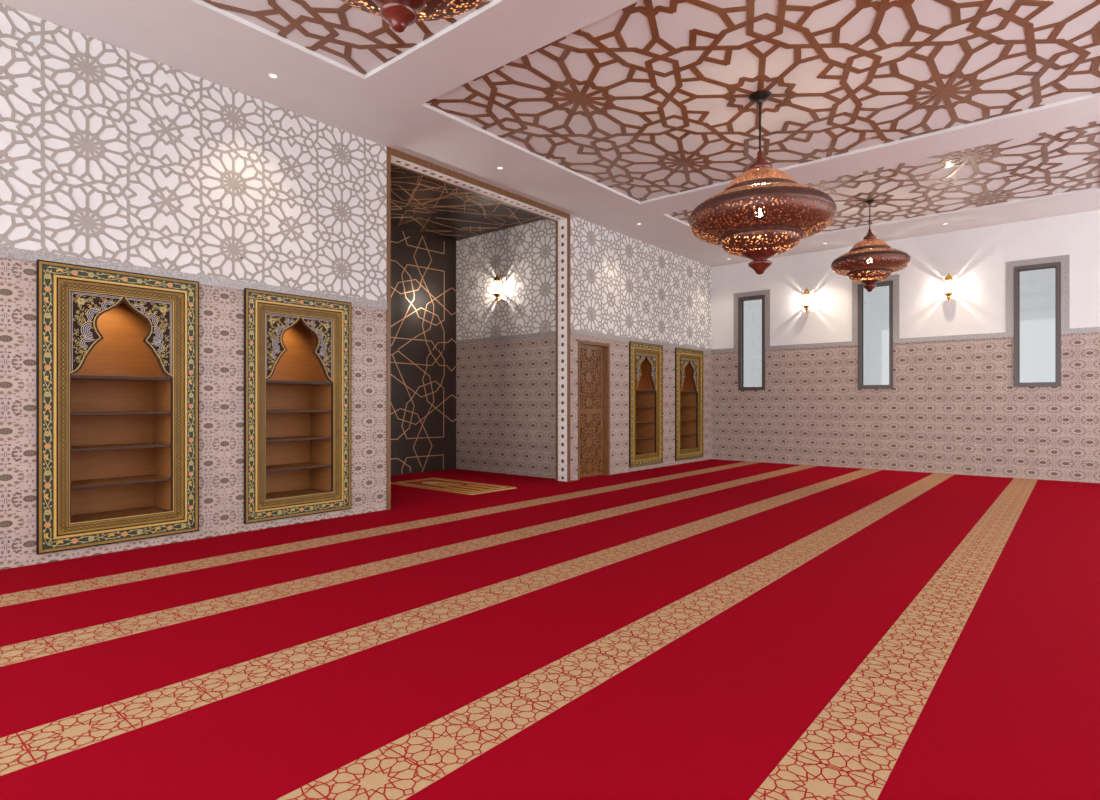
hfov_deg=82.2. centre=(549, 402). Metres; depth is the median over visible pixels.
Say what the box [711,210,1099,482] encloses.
wall
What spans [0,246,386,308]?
trim
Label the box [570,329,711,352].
trim
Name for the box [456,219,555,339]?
lattice
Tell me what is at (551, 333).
trim
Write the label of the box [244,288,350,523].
shelf niche
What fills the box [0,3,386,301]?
lattice
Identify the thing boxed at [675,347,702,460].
shelf niche
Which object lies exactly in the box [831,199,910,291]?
hanging lantern
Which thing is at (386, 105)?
ceiling
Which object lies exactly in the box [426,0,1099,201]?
lattice
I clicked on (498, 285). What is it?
wall lantern
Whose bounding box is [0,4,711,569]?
wall
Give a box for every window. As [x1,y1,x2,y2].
[738,295,764,389]
[858,280,892,388]
[1014,262,1060,386]
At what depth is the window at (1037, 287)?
9.88 m
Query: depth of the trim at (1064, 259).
10.71 m
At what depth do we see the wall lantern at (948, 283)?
10.44 m
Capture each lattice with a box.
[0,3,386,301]
[203,0,489,74]
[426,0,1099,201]
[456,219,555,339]
[570,215,710,348]
[672,121,1099,243]
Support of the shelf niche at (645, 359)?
attached to the wall at (221, 309)
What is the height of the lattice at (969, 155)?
0.008 m
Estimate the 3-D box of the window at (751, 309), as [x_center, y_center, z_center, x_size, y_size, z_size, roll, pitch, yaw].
[4.115,-1.198,12.797,0.553,1.905,0.142,0,0,40]
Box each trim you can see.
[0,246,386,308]
[387,146,569,509]
[456,331,555,344]
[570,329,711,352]
[712,255,1099,352]
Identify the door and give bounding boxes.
[578,340,609,479]
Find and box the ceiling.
[0,0,1099,266]
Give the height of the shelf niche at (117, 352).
2.184 m
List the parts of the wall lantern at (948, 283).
lamp shade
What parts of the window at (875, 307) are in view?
glass pane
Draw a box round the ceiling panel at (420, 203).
[391,165,545,240]
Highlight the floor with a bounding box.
[0,459,1099,799]
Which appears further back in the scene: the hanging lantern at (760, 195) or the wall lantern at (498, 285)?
the wall lantern at (498, 285)
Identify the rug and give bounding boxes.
[391,478,515,494]
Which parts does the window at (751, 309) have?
glass pane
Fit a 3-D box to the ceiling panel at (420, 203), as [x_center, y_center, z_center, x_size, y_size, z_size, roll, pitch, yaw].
[-1.873,-2.938,9.253,2.460,0.045,3.500,0,0,40]
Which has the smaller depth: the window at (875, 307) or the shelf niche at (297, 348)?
the shelf niche at (297, 348)
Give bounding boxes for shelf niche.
[36,259,198,554]
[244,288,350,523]
[629,341,662,467]
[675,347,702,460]
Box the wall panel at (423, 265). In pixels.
[391,224,455,475]
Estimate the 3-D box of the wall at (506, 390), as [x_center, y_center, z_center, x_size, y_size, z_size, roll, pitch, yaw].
[-0.680,-0.925,10.634,2.520,4.250,0.152,0,0,40]
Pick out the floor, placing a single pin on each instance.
(711, 629)
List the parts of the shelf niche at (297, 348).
shelf, shelf, shelf, shelf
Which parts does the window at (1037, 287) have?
glass pane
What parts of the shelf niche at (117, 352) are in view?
shelf, shelf, shelf, shelf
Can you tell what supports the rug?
on the floor
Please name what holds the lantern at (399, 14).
hanging from the ceiling
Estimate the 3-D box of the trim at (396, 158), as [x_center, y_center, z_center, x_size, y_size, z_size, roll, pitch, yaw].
[-0.839,-0.875,8.389,0.235,4.150,3.500,0,0,40]
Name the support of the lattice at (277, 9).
attached to the ceiling
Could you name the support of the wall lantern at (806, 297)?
attached to the wall at (952, 406)
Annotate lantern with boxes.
[341,0,484,32]
[492,274,503,302]
[689,90,836,274]
[802,288,810,313]
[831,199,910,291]
[943,273,953,302]
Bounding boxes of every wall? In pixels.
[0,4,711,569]
[456,220,555,478]
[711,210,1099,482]
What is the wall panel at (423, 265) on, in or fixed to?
attached to the wall
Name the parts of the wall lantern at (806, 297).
lamp shade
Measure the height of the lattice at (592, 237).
1.740 m
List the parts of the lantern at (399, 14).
lamp shade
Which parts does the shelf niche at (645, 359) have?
shelf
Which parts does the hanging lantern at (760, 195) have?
suspension rod, lamp shade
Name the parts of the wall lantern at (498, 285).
lamp shade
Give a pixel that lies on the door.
(593, 357)

